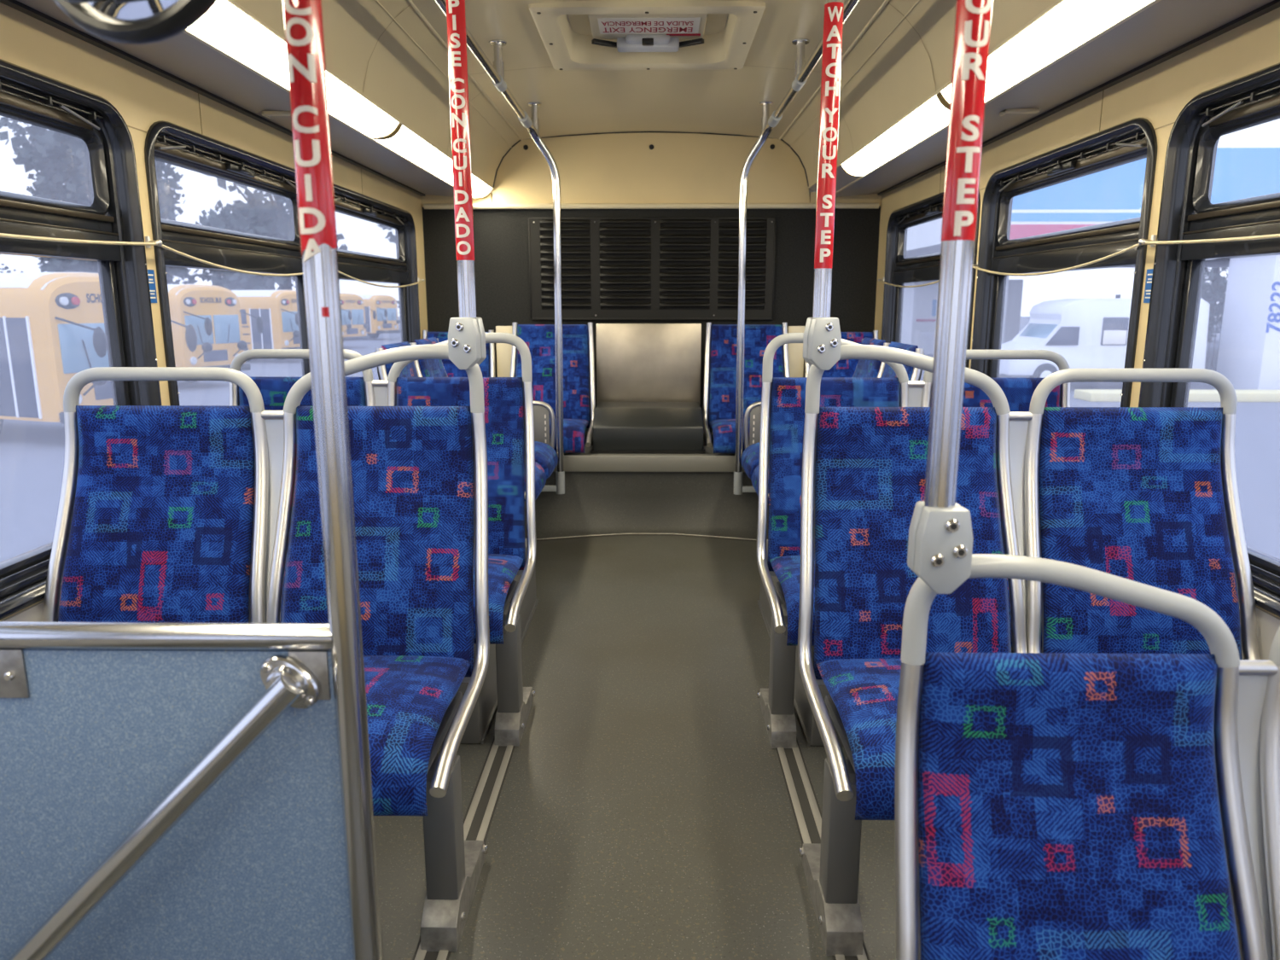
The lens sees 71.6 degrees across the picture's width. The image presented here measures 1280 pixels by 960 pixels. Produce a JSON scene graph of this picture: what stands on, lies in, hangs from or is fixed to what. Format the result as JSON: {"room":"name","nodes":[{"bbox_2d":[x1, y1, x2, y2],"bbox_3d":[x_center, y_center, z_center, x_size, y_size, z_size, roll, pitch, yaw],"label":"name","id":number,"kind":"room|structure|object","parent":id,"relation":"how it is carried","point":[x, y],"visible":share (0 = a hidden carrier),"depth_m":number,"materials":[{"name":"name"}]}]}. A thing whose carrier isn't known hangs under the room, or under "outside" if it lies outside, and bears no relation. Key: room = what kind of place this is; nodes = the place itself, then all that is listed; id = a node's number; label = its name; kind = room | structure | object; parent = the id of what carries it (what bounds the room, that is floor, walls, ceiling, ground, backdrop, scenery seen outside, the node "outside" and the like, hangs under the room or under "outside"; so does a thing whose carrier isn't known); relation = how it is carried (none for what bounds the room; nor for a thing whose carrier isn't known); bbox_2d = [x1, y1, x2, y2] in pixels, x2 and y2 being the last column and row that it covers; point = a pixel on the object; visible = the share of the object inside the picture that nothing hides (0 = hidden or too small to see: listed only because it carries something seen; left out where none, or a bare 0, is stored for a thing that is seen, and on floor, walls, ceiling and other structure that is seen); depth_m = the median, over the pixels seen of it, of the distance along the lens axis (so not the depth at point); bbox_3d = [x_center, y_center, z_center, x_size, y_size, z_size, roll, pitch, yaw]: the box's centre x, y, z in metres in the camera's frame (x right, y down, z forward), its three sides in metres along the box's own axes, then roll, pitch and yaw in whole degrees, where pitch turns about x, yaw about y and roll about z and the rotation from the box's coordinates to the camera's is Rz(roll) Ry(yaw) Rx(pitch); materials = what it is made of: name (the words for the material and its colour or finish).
{"room":"bus interior","nodes":[
{"label":"bus interior","id":0,"kind":"room"},
{"bbox_2d":[0,2,427,621],"bbox_3d":[-1.368,-0.224,1.761,0.070,1.550,7.300,0,11,1],"label":"wall","id":1,"kind":"structure","parent":0,"point":[142,97],"depth_m":2.40,"materials":[{"name":"beige plastic"}]},
{"bbox_2d":[0,594,60,622],"bbox_3d":[-1.363,0.708,1.947,0.080,0.850,7.300,0,11,1],"label":"trim","id":2,"kind":"structure","parent":1,"relation":"attached to","point":[34,613],"depth_m":1.93,"materials":[{"name":"grey"}]},
{"bbox_2d":[0,58,161,620],"bbox_3d":[-1.364,-0.282,1.795,0.107,1.138,1.218,0,11,1],"label":"window","id":3,"kind":"structure","parent":1,"relation":"in","point":[26,96],"depth_m":2.21,"materials":[{"name":"black metal"}]},
{"bbox_2d":[0,621,353,959],"bbox_3d":[-0.859,0.633,1.200,0.961,0.929,0.033,0,11,1],"label":"wall","id":4,"kind":"structure","parent":1,"relation":"attached to","point":[100,721],"depth_m":1.15,"materials":[{"name":"blue laminate"}]},
{"bbox_2d":[8,655,319,959],"bbox_3d":[-0.823,0.653,1.153,0.850,0.876,0.043,0,11,-2],"label":"diagonal grab bar","id":5,"kind":"object","parent":4,"relation":"attached to","point":[288,683],"visible":1,"depth_m":1.09,"materials":[{"name":"silver metal"}]},
{"bbox_2d":[0,0,424,196],"bbox_3d":[-1.320,-0.954,1.609,0.023,0.018,7.290,0,11,1],"label":"trim","id":6,"kind":"structure","parent":1,"relation":"attached to","point":[14,4],"depth_m":2.38,"materials":[{"name":"metal"}]},
{"bbox_2d":[0,232,424,287],"bbox_3d":[-1.314,-0.504,1.875,0.043,0.104,6.635,0,11,1],"label":"pull cord","id":7,"kind":"object","parent":1,"relation":"attached to","point":[148,243],"visible":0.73,"depth_m":2.37,"materials":[{"name":"beige plastic"}]},
{"bbox_2d":[144,120,310,405],"bbox_3d":[-1.345,-0.534,3.058,0.107,1.138,1.223,0,11,1],"label":"window","id":8,"kind":"structure","parent":1,"relation":"in","point":[165,142],"depth_m":2.80,"materials":[{"name":"black"}]},
{"bbox_2d":[333,183,420,343],"bbox_3d":[-1.324,-0.803,4.409,0.107,1.138,1.408,0,11,1],"label":"window","id":9,"kind":"structure","parent":1,"relation":"in","point":[402,270],"depth_m":4.67,"materials":[{"name":"black"}]},
{"bbox_2d":[552,453,744,471],"bbox_3d":[0.049,-0.090,4.662,2.670,0.087,0.060,0,11,1],"label":"step","id":10,"kind":"structure","parent":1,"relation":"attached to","point":[573,462],"depth_m":4.63,"materials":[{"name":"silver metal"}]},
{"bbox_2d":[535,471,768,541],"bbox_3d":[0.048,0.130,4.609,2.670,0.339,0.190,0,11,1],"label":"step","id":11,"kind":"structure","parent":1,"relation":"attached to","point":[591,503],"depth_m":4.68,"materials":[{"name":"plastic"}]},
{"bbox_2d":[233,0,520,186],"bbox_3d":[-0.839,-1.128,1.570,0.206,0.298,7.295,0,11,1],"label":"ceiling","id":12,"kind":"structure","parent":0,"point":[400,78],"depth_m":3.05,"materials":[{"name":"beige plastic"}]},
{"bbox_2d":[325,71,400,138],"bbox_3d":[-0.906,-1.201,2.806,0.172,0.062,0.950,0,11,1],"label":"ceiling lamp","id":13,"kind":"object","parent":12,"relation":"attached to","point":[343,101],"depth_m":2.92,"materials":[{"name":"white plastic"}]},
{"bbox_2d":[0,316,1279,562],"bbox_3d":[0.961,-10.314,64.216,180.000,0.200,190.000,0,11,1],"label":"ground","id":14,"kind":"structure","parent":0,"point":[32,452],"depth_m":13.96,"materials":[{"name":"grey concrete"}]},
{"bbox_2d":[0,272,197,433],"bbox_3d":[-13.236,-2.426,16.844,9.982,2.866,2.582,4,12,19],"label":"bus","id":15,"kind":"object","parent":14,"relation":"on","point":[52,328],"visible":0.45,"depth_m":14.42,"materials":[{"name":"orange"}]},
{"bbox_2d":[54,316,107,357],"bbox_3d":[-9.037,-2.310,14.382,0.688,0.674,0.181,-7,13,-30],"label":"mirror","id":16,"kind":"object","parent":15,"relation":"attached to","point":[72,334],"depth_m":14.48,"materials":[{"name":"black plastic"}]},
{"bbox_2d":[170,320,197,352],"bbox_3d":[-8.394,-2.657,16.123,0.615,0.673,0.198,-5,12,-24],"label":"mirror","id":17,"kind":"object","parent":15,"relation":"attached to","point":[190,333],"depth_m":16.17,"materials":[{"name":"black plastic"}]},
{"bbox_2d":[0,116,199,284],"bbox_3d":[-46.687,-22.968,76.789,13.375,19.714,12.783,0,11,1],"label":"tree","id":18,"kind":"object","parent":14,"relation":"on","point":[61,159],"visible":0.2,"depth_m":74.48,"materials":[{"name":"grey plant"}]},
{"bbox_2d":[167,284,263,382],"bbox_3d":[-16.093,-4.373,26.606,9.982,2.866,2.582,4,12,21],"label":"bus","id":19,"kind":"object","parent":14,"relation":"on","point":[213,311],"visible":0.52,"depth_m":24.60,"materials":[{"name":"orange"}]},
{"bbox_2d":[183,311,212,336],"bbox_3d":[-11.959,-4.236,24.037,0.688,0.674,0.181,-6,13,-29],"label":"mirror","id":20,"kind":"object","parent":19,"relation":"attached to","point":[194,318],"depth_m":24.16,"materials":[{"name":"black plastic"}]},
{"bbox_2d":[239,310,263,333],"bbox_3d":[-11.270,-4.580,25.760,0.615,0.673,0.198,-5,12,-23],"label":"mirror","id":21,"kind":"object","parent":19,"relation":"attached to","point":[259,324],"depth_m":25.77,"materials":[{"name":"black"}]},
{"bbox_2d":[230,290,300,361],"bbox_3d":[-17.779,-6.552,37.526,9.982,2.866,2.582,5,12,22],"label":"bus","id":22,"kind":"object","parent":14,"relation":"on","point":[277,309],"visible":0.22,"depth_m":35.03,"materials":[{"name":"orange"}]},
{"bbox_2d":[195,174,348,290],"bbox_3d":[-32.451,-22.915,79.027,13.750,21.490,13.420,0,11,1],"label":"tree","id":23,"kind":"object","parent":14,"relation":"on","point":[255,217],"visible":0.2,"depth_m":75.84,"materials":[{"name":"grey plant"}]},
{"bbox_2d":[339,292,376,341],"bbox_3d":[-19.163,-8.730,48.441,9.982,2.866,2.582,5,12,24],"label":"bus","id":24,"kind":"object","parent":14,"relation":"on","point":[354,327],"visible":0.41,"depth_m":46.57,"materials":[{"name":"orange"}]},
{"bbox_2d":[359,294,400,338],"bbox_3d":[-20.343,-10.907,59.351,9.982,2.866,2.582,5,13,25],"label":"bus","id":25,"kind":"object","parent":14,"relation":"on","point":[386,321],"visible":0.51,"depth_m":56.81,"materials":[{"name":"orange"}]},
{"bbox_2d":[933,282,938,353],"bbox_3d":[11.492,-6.364,33.227,0.620,4.180,0.620,0,11,1],"label":"column","id":26,"kind":"structure","parent":14,"relation":"on","point":[938,282],"depth_m":33.52,"materials":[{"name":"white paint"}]},
{"bbox_2d":[906,147,1279,267],"bbox_3d":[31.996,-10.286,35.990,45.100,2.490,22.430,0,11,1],"label":"building","id":27,"kind":"structure","parent":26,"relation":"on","point":[1114,194],"depth_m":25.31,"materials":[{"name":"blue"}]},
{"bbox_2d":[901,279,1023,354],"bbox_3d":[15.142,-7.923,43.033,5.000,3.400,4.050,0,11,1],"label":"vehicle","id":28,"kind":"object","parent":14,"relation":"on","point":[920,303],"visible":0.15,"depth_m":41.12,"materials":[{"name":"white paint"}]},
{"bbox_2d":[999,298,1210,378],"bbox_3d":[12.590,-3.792,24.706,5.260,2.470,2.085,0,11,1],"label":"van","id":29,"kind":"object","parent":14,"relation":"on","point":[1088,333],"visible":0.46,"depth_m":23.78,"materials":[{"name":"white paint"}]},
{"bbox_2d":[1073,389,1279,401],"bbox_3d":[27.910,-2.036,21.652,34.000,0.220,0.900,0,11,1],"label":"kerb","id":30,"kind":"object","parent":14,"relation":"on","point":[1091,395],"visible":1,"depth_m":21.44,"materials":[{"name":"white concrete"}]},
{"bbox_2d":[1200,267,1228,342],"bbox_3d":[34.764,-13.396,53.864,7.797,10.344,6.884,-7,13,-31],"label":"tree","id":31,"kind":"object","parent":14,"relation":"on","point":[1215,289],"visible":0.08,"depth_m":53.88,"materials":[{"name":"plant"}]},
{"bbox_2d":[1214,254,1279,389],"bbox_3d":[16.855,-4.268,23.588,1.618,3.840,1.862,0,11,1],"label":"truck","id":32,"kind":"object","parent":14,"relation":"on","point":[1248,356],"depth_m":23.28,"materials":[{"name":"white paint"}]},
{"bbox_2d":[16,0,1274,197],"bbox_3d":[0.006,-0.965,1.590,2.670,0.070,7.295,0,11,1],"label":"overhead panel","id":33,"kind":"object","parent":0,"point":[1166,26],"depth_m":2.46,"materials":[{"name":"grey"}]},
{"bbox_2d":[187,0,289,87],"bbox_3d":[-0.916,-1.069,2.144,0.172,0.062,0.735,0,11,1],"label":"ceiling lamp","id":34,"kind":"object","parent":33,"relation":"attached to","point":[227,26],"depth_m":2.12,"materials":[{"name":"white plastic"}]},
{"bbox_2d":[182,0,523,199],"bbox_3d":[-0.879,-1.090,1.576,0.298,0.335,7.290,0,11,1],"label":"trim","id":35,"kind":"structure","parent":33,"relation":"attached to","point":[233,2],"depth_m":2.90,"materials":[{"name":"beige plastic"}]},
{"bbox_2d":[374,123,492,197],"bbox_3d":[-0.922,-1.484,4.226,0.102,0.062,1.900,0,11,1],"label":"ceiling lamp","id":36,"kind":"object","parent":33,"relation":"attached to","point":[403,141],"visible":0.83,"depth_m":3.79,"materials":[{"name":"white plastic"}]},
{"bbox_2d":[841,93,949,176],"bbox_3d":[1.006,-1.349,3.545,0.102,0.062,1.490,0,11,1],"label":"ceiling lamp","id":37,"kind":"object","parent":33,"relation":"attached to","point":[933,114],"visible":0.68,"depth_m":3.36,"materials":[{"name":"white plastic"}]},
{"bbox_2d":[938,0,1149,106],"bbox_3d":[0.981,-1.035,1.971,0.102,0.062,1.700,0,11,1],"label":"ceiling lamp","id":38,"kind":"object","parent":33,"relation":"attached to","point":[1071,22],"visible":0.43,"depth_m":2.10,"materials":[{"name":"white plastic"}]},
{"bbox_2d":[411,0,884,139],"bbox_3d":[0.006,-1.282,1.529,1.484,0.073,7.300,0,11,1],"label":"ceiling","id":39,"kind":"structure","parent":0,"point":[573,101],"depth_m":3.89,"materials":[{"name":"beige plastic"}]},
{"bbox_2d":[53,0,218,44],"bbox_3d":[-0.483,-0.723,0.778,0.249,0.627,0.096,3,12,17],"label":"convex mirror","id":40,"kind":"object","parent":39,"relation":"hanging from","point":[121,21],"visible":1,"depth_m":0.84,"materials":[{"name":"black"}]},
{"bbox_2d":[445,0,486,369],"bbox_3d":[-0.380,-0.780,1.848,0.068,1.093,0.063,3,12,13],"label":"pole","id":41,"kind":"object","parent":39,"relation":"attached to","point":[466,333],"visible":1,"depth_m":1.87,"materials":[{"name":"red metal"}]},
{"bbox_2d":[433,0,564,494],"bbox_3d":[-0.501,-0.444,2.292,0.168,1.905,4.453,0,11,1],"label":"grab rail","id":42,"kind":"object","parent":39,"relation":"attached to","point":[496,72],"visible":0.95,"depth_m":4.29,"materials":[{"name":"silver metal"}]},
{"bbox_2d":[541,471,564,494],"bbox_3d":[-0.470,0.012,4.578,0.165,0.115,0.046,0,11,1],"label":"socket","id":43,"kind":"object","parent":42,"relation":"attached to","point":[560,475],"depth_m":4.56,"materials":[{"name":"silver metal"}]},
{"bbox_2d":[529,0,765,69],"bbox_3d":[0.028,-1.666,3.247,0.770,0.133,0.780,0,11,1],"label":"roof hatch","id":44,"kind":"object","parent":39,"relation":"attached to","point":[594,34],"visible":1,"depth_m":3.34,"materials":[{"name":"beige plastic"}]},
{"bbox_2d":[733,0,860,494],"bbox_3d":[0.531,-0.441,2.276,0.168,1.905,4.453,0,11,1],"label":"grab rail","id":45,"kind":"object","parent":39,"relation":"attached to","point":[802,70],"visible":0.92,"depth_m":4.28,"materials":[{"name":"silver metal"}]},
{"bbox_2d":[733,471,756,494],"bbox_3d":[0.565,0.015,4.563,0.165,0.115,0.046,0,11,1],"label":"socket","id":46,"kind":"object","parent":45,"relation":"attached to","point":[738,476],"depth_m":4.55,"materials":[{"name":"silver metal"}]},
{"bbox_2d":[802,0,843,370],"bbox_3d":[0.397,-0.778,1.836,0.067,1.093,0.062,-2,11,-10],"label":"pole","id":47,"kind":"object","parent":39,"relation":"attached to","point":[822,339],"visible":1,"depth_m":1.86,"materials":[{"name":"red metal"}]},
{"bbox_2d":[907,0,992,593],"bbox_3d":[0.393,-0.504,1.043,0.068,1.320,0.064,0,11,1],"label":"pole","id":48,"kind":"object","parent":39,"relation":"attached to","point":[940,543],"visible":1,"depth_m":1.09,"materials":[{"name":"silver metal"}]},
{"bbox_2d":[422,206,880,423],"bbox_3d":[0.062,-0.695,5.393,2.680,1.852,0.050,0,11,1],"label":"wall","id":49,"kind":"structure","parent":0,"point":[501,235],"depth_m":5.25,"materials":[{"name":"black plastic"}]},
{"bbox_2d":[563,428,735,453],"bbox_3d":[0.056,-0.051,5.098,2.670,0.405,0.780,0,11,1],"label":"trim","id":50,"kind":"structure","parent":49,"relation":"attached to","point":[587,450],"depth_m":4.73,"materials":[{"name":"silver metal"}]},
{"bbox_2d":[422,330,494,377],"bbox_3d":[-1.051,-0.485,4.889,0.453,0.655,0.639,0,11,1],"label":"seat","id":51,"kind":"object","parent":50,"relation":"on","point":[487,366],"visible":0.06,"depth_m":5.09,"materials":[{"name":"blue fabric"}]},
{"bbox_2d":[495,325,512,377],"bbox_3d":[-0.782,-0.583,5.168,0.096,0.620,0.010,0,11,1],"label":"filler panel","id":52,"kind":"object","parent":50,"relation":"on","point":[503,350],"visible":0.44,"depth_m":5.14,"materials":[{"name":"beige plastic"}]},
{"bbox_2d":[509,322,595,453],"bbox_3d":[-0.503,-0.520,4.843,0.503,0.655,0.639,0,11,1],"label":"seat","id":53,"kind":"object","parent":50,"relation":"on","point":[578,342],"visible":0.45,"depth_m":5.02,"materials":[{"name":"blue fabric"}]},
{"bbox_2d":[549,418,588,453],"bbox_3d":[-0.504,-0.255,4.803,0.439,0.150,0.457,0,11,1],"label":"seat cushion","id":54,"kind":"object","parent":53,"relation":"on","point":[574,430],"depth_m":4.61,"materials":[{"name":"blue fabric"}]},
{"bbox_2d":[590,401,704,453],"bbox_3d":[0.045,-0.290,4.891,0.604,0.234,0.474,0,11,1],"label":"seat cushion","id":55,"kind":"object","parent":50,"relation":"on","point":[619,427],"visible":0.99,"depth_m":4.68,"materials":[{"name":"black leather"}]},
{"bbox_2d":[596,323,701,405],"bbox_3d":[0.050,-0.662,5.105,0.600,0.470,0.012,0,11,1],"label":"rear seat back","id":56,"kind":"object","parent":55,"relation":"attached to","point":[636,362],"visible":0.81,"depth_m":5.10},
{"bbox_2d":[702,322,789,453],"bbox_3d":[0.603,-0.517,4.826,0.503,0.655,0.639,0,11,1],"label":"seat","id":57,"kind":"object","parent":50,"relation":"on","point":[721,340],"visible":0.56,"depth_m":5.01,"materials":[{"name":"blue fabric"}]},
{"bbox_2d":[709,418,750,453],"bbox_3d":[0.602,-0.251,4.787,0.439,0.150,0.457,0,11,1],"label":"seat cushion","id":58,"kind":"object","parent":57,"relation":"on","point":[724,430],"depth_m":4.60,"materials":[{"name":"blue fabric"}]},
{"bbox_2d":[787,325,805,377],"bbox_3d":[0.898,-0.578,5.144,0.096,0.620,0.010,0,11,1],"label":"filler panel","id":59,"kind":"object","parent":50,"relation":"on","point":[795,350],"visible":0.44,"depth_m":5.11,"materials":[{"name":"beige plastic"}]},
{"bbox_2d":[804,330,878,377],"bbox_3d":[1.153,-0.479,4.856,0.453,0.655,0.639,0,11,1],"label":"seat","id":60,"kind":"object","parent":50,"relation":"on","point":[844,368],"visible":0.05,"depth_m":5.05,"materials":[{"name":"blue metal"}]},
{"bbox_2d":[423,203,878,209],"bbox_3d":[0.061,-1.592,5.158,2.640,0.031,0.031,0,11,1],"label":"trim","id":61,"kind":"structure","parent":49,"relation":"attached to","point":[481,206],"depth_m":5.15,"materials":[{"name":"beige plastic"}]},
{"bbox_2d":[528,216,776,319],"bbox_3d":[0.069,-1.244,5.238,1.448,0.592,0.030,0,11,1],"label":"air vent","id":62,"kind":"object","parent":49,"relation":"in","point":[635,268],"visible":0.94,"depth_m":5.24,"materials":[{"name":"black metal"}]},
{"bbox_2d":[779,0,1161,194],"bbox_3d":[0.891,-1.085,1.550,0.298,0.335,7.290,0,11,1],"label":"trim","id":63,"kind":"structure","parent":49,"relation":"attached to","point":[1150,2],"depth_m":2.67,"materials":[{"name":"beige plastic"}]},
{"bbox_2d":[421,132,881,207],"bbox_3d":[0.062,-1.802,5.156,2.680,0.413,0.042,0,11,1],"label":"wall panel","id":64,"kind":"object","parent":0,"point":[609,167],"visible":0.84,"depth_m":5.14,"materials":[{"name":"beige plastic"}]},
{"bbox_2d":[373,535,1241,959],"bbox_3d":[0.030,0.553,3.516,2.800,0.060,4.120,0,11,1],"label":"floor","id":65,"kind":"structure","parent":0,"point":[643,811],"depth_m":2.19,"materials":[{"name":"grey rubber"}]},
{"bbox_2d":[42,343,489,952],"bbox_3d":[-0.824,0.301,1.784,0.987,1.111,0.639,0,11,1],"label":"seat","id":66,"kind":"object","parent":65,"relation":"on","point":[179,514],"visible":0.65,"depth_m":1.94,"materials":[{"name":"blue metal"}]},
{"bbox_2d":[363,655,471,815],"bbox_3d":[-0.578,0.468,1.720,0.429,0.150,0.457,0,11,1],"label":"seat cushion","id":67,"kind":"object","parent":66,"relation":"on","point":[413,701],"depth_m":1.62,"materials":[{"name":"blue fabric"}]},
{"bbox_2d":[229,332,536,746],"bbox_3d":[-0.812,0.147,2.558,0.987,1.111,0.639,0,11,1],"label":"seat","id":68,"kind":"object","parent":65,"relation":"on","point":[509,402],"visible":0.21,"depth_m":2.72,"materials":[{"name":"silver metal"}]},
{"bbox_2d":[250,552,287,622],"bbox_3d":[-1.060,0.311,2.502,0.429,0.150,0.457,0,11,1],"label":"seat cushion","id":69,"kind":"object","parent":68,"relation":"on","point":[287,553],"depth_m":2.34,"materials":[{"name":"silver metal"}]},
{"bbox_2d":[473,553,523,644],"bbox_3d":[-0.566,0.313,2.495,0.429,0.150,0.457,0,11,1],"label":"seat cushion","id":70,"kind":"object","parent":68,"relation":"on","point":[503,568],"depth_m":2.41,"materials":[{"name":"blue fabric"}]},
{"bbox_2d":[375,341,546,500],"bbox_3d":[-0.738,-0.255,3.769,0.639,0.645,0.493,0,11,1],"label":"seat","id":71,"kind":"object","parent":65,"relation":"on","point":[410,370],"visible":0.11,"depth_m":3.71,"materials":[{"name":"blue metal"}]},
{"bbox_2d":[524,461,546,500],"bbox_3d":[-0.647,-0.012,3.817,0.457,0.150,0.429,0,11,1],"label":"seat cushion","id":72,"kind":"object","parent":71,"relation":"on","point":[540,476],"depth_m":3.79,"materials":[{"name":"blue fabric"}]},
{"bbox_2d":[412,735,515,959],"bbox_3d":[-0.383,0.802,2.104,0.068,0.004,1.200,0,11,1],"label":"floor track","id":73,"kind":"object","parent":65,"relation":"on","point":[480,813],"visible":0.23,"depth_m":2.18,"materials":[{"name":"silver metal"}]},
{"bbox_2d":[412,337,558,479],"bbox_3d":[-0.731,-0.352,4.255,0.639,0.645,0.493,0,11,1],"label":"seat","id":74,"kind":"object","parent":65,"relation":"on","point":[545,456],"visible":0.26,"depth_m":4.17,"materials":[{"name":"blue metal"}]},
{"bbox_2d":[534,441,558,479],"bbox_3d":[-0.640,-0.109,4.302,0.457,0.150,0.429,0,11,1],"label":"seat cushion","id":75,"kind":"object","parent":74,"relation":"on","point":[544,455],"depth_m":4.20,"materials":[{"name":"blue fabric"}]},
{"bbox_2d":[442,538,538,744],"bbox_3d":[-0.865,0.467,3.028,0.880,0.300,1.209,0,11,1],"label":"housing","id":76,"kind":"object","parent":65,"relation":"on","point":[485,709],"visible":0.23,"depth_m":2.59,"materials":[{"name":"grey paint"}]},
{"bbox_2d":[533,401,555,448],"bbox_3d":[-0.579,-0.218,4.563,0.290,0.385,0.024,0,11,1],"label":"frame","id":77,"kind":"object","parent":65,"relation":"attached to","point":[542,410],"visible":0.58,"depth_m":4.54,"materials":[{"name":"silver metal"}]},
{"bbox_2d":[743,401,761,448],"bbox_3d":[0.675,-0.214,4.544,0.290,0.385,0.024,0,11,1],"label":"frame","id":78,"kind":"object","parent":65,"relation":"attached to","point":[754,409],"visible":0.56,"depth_m":4.53,"materials":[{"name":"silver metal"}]},
{"bbox_2d":[740,337,888,480],"bbox_3d":[0.818,-0.347,4.232,0.639,0.645,0.493,0,11,1],"label":"seat","id":79,"kind":"object","parent":65,"relation":"on","point":[865,368],"visible":0.23,"depth_m":4.14,"materials":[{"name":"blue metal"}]},
{"bbox_2d":[740,442,759,480],"bbox_3d":[0.727,-0.105,4.282,0.457,0.150,0.429,0,11,1],"label":"seat cushion","id":80,"kind":"object","parent":79,"relation":"on","point":[750,456],"depth_m":4.19,"materials":[{"name":"blue fabric"}]},
{"bbox_2d":[775,737,869,959],"bbox_3d":[0.401,0.804,2.092,0.068,0.004,1.200,0,11,1],"label":"floor track","id":81,"kind":"object","parent":65,"relation":"on","point":[807,814],"visible":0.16,"depth_m":2.19,"materials":[{"name":"silver metal"}]},
{"bbox_2d":[751,341,924,504],"bbox_3d":[0.811,-0.250,3.747,0.639,0.645,0.493,0,11,1],"label":"seat","id":82,"kind":"object","parent":65,"relation":"on","point":[914,374],"visible":0.12,"depth_m":3.65,"materials":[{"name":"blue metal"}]},
{"bbox_2d":[751,464,768,504],"bbox_3d":[0.720,-0.008,3.796,0.457,0.150,0.429,0,11,1],"label":"seat cushion","id":83,"kind":"object","parent":82,"relation":"on","point":[755,474],"depth_m":3.81,"materials":[{"name":"blue fabric"}]},
{"bbox_2d":[757,539,1042,746],"bbox_3d":[0.911,0.472,3.001,0.880,0.300,1.209,0,11,1],"label":"housing","id":84,"kind":"object","parent":65,"relation":"on","point":[801,705],"visible":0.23,"depth_m":2.59,"materials":[{"name":"grey paint"}]},
{"bbox_2d":[756,332,1070,748],"bbox_3d":[0.846,0.152,2.534,0.987,1.111,0.639,0,11,1],"label":"seat","id":85,"kind":"object","parent":65,"relation":"on","point":[782,414],"visible":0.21,"depth_m":2.70,"materials":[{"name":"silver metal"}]},
{"bbox_2d":[769,555,814,645],"bbox_3d":[0.598,0.316,2.478,0.429,0.150,0.457,0,11,1],"label":"seat cushion","id":86,"kind":"object","parent":85,"relation":"on","point":[787,568],"depth_m":2.39,"materials":[{"name":"blue fabric"}]},
{"bbox_2d":[797,344,1260,956],"bbox_3d":[0.834,0.306,1.759,0.987,1.111,0.639,0,11,1],"label":"seat","id":87,"kind":"object","parent":65,"relation":"on","point":[1149,496],"visible":0.56,"depth_m":1.92,"materials":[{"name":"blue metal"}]},
{"bbox_2d":[816,658,901,820],"bbox_3d":[0.586,0.471,1.703,0.429,0.150,0.457,0,11,1],"label":"seat cushion","id":88,"kind":"object","parent":87,"relation":"on","point":[861,702],"depth_m":1.62,"materials":[{"name":"blue fabric"}]},
{"bbox_2d":[781,0,1057,186],"bbox_3d":[0.851,-1.123,1.545,0.206,0.298,7.295,0,11,1],"label":"ceiling","id":89,"kind":"structure","parent":0,"point":[898,76],"depth_m":3.07,"materials":[{"name":"beige plastic"}]},
{"bbox_2d":[874,6,1279,617],"bbox_3d":[1.381,-0.216,1.720,0.070,1.550,7.300,0,11,1],"label":"wall","id":90,"kind":"structure","parent":0,"point":[1158,94],"depth_m":2.40,"materials":[{"name":"beige plastic"}]},
{"bbox_2d":[881,190,980,367],"bbox_3d":[1.419,-0.795,4.368,0.107,1.138,1.408,0,11,1],"label":"window","id":91,"kind":"structure","parent":90,"relation":"in","point":[899,270],"depth_m":4.79,"materials":[{"name":"black"}]},
{"bbox_2d":[970,117,1157,407],"bbox_3d":[1.398,-0.525,3.017,0.107,1.138,1.223,0,11,1],"label":"window","id":92,"kind":"structure","parent":90,"relation":"in","point":[1132,140],"depth_m":2.92,"materials":[{"name":"black"}]},
{"bbox_2d":[877,0,1279,195],"bbox_3d":[1.333,-0.947,1.570,0.023,0.018,7.290,0,11,1],"label":"trim","id":93,"kind":"structure","parent":90,"relation":"attached to","point":[1272,5],"depth_m":2.40,"materials":[{"name":"black rubber"}]},
{"bbox_2d":[877,233,1279,287],"bbox_3d":[1.331,-0.497,1.836,0.043,0.104,6.635,0,11,1],"label":"pull cord","id":94,"kind":"object","parent":90,"relation":"attached to","point":[1152,242],"visible":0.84,"depth_m":2.34,"materials":[{"name":"beige plastic"}]},
{"bbox_2d":[1138,62,1279,616],"bbox_3d":[1.379,-0.274,1.755,0.107,1.138,1.218,0,11,1],"label":"window","id":95,"kind":"structure","parent":90,"relation":"in","point":[1187,212],"depth_m":2.21,"materials":[{"name":"black metal"}]},
{"bbox_2d":[1238,600,1279,660],"bbox_3d":[1.376,0.716,1.906,0.080,0.850,7.300,0,11,1],"label":"trim","id":96,"kind":"structure","parent":90,"relation":"attached to","point":[1268,624],"depth_m":1.90,"materials":[{"name":"grey"}]},
{"bbox_3d":[-0.025,1.500,-0.006,2.800,0.060,3.200,0,11,1],"label":"floor","id":97,"kind":"structure","parent":0,"visible":0},
{"bbox_2d":[282,0,383,959],"bbox_3d":[-0.366,0.036,1.073,0.040,2.390,0.040,0,11,1],"label":"pole","id":98,"kind":"object","parent":97,"relation":"on","point":[303,19],"visible":1,"depth_m":1.04,"materials":[{"name":"silver metal"}]},
{"bbox_2d":[895,553,1279,959],"bbox_3d":[0.822,0.702,0.992,0.987,1.115,0.639,0,11,1],"label":"seat","id":99,"kind":"object","parent":97,"relation":"on","point":[1049,805],"visible":0.96,"depth_m":1.17,"materials":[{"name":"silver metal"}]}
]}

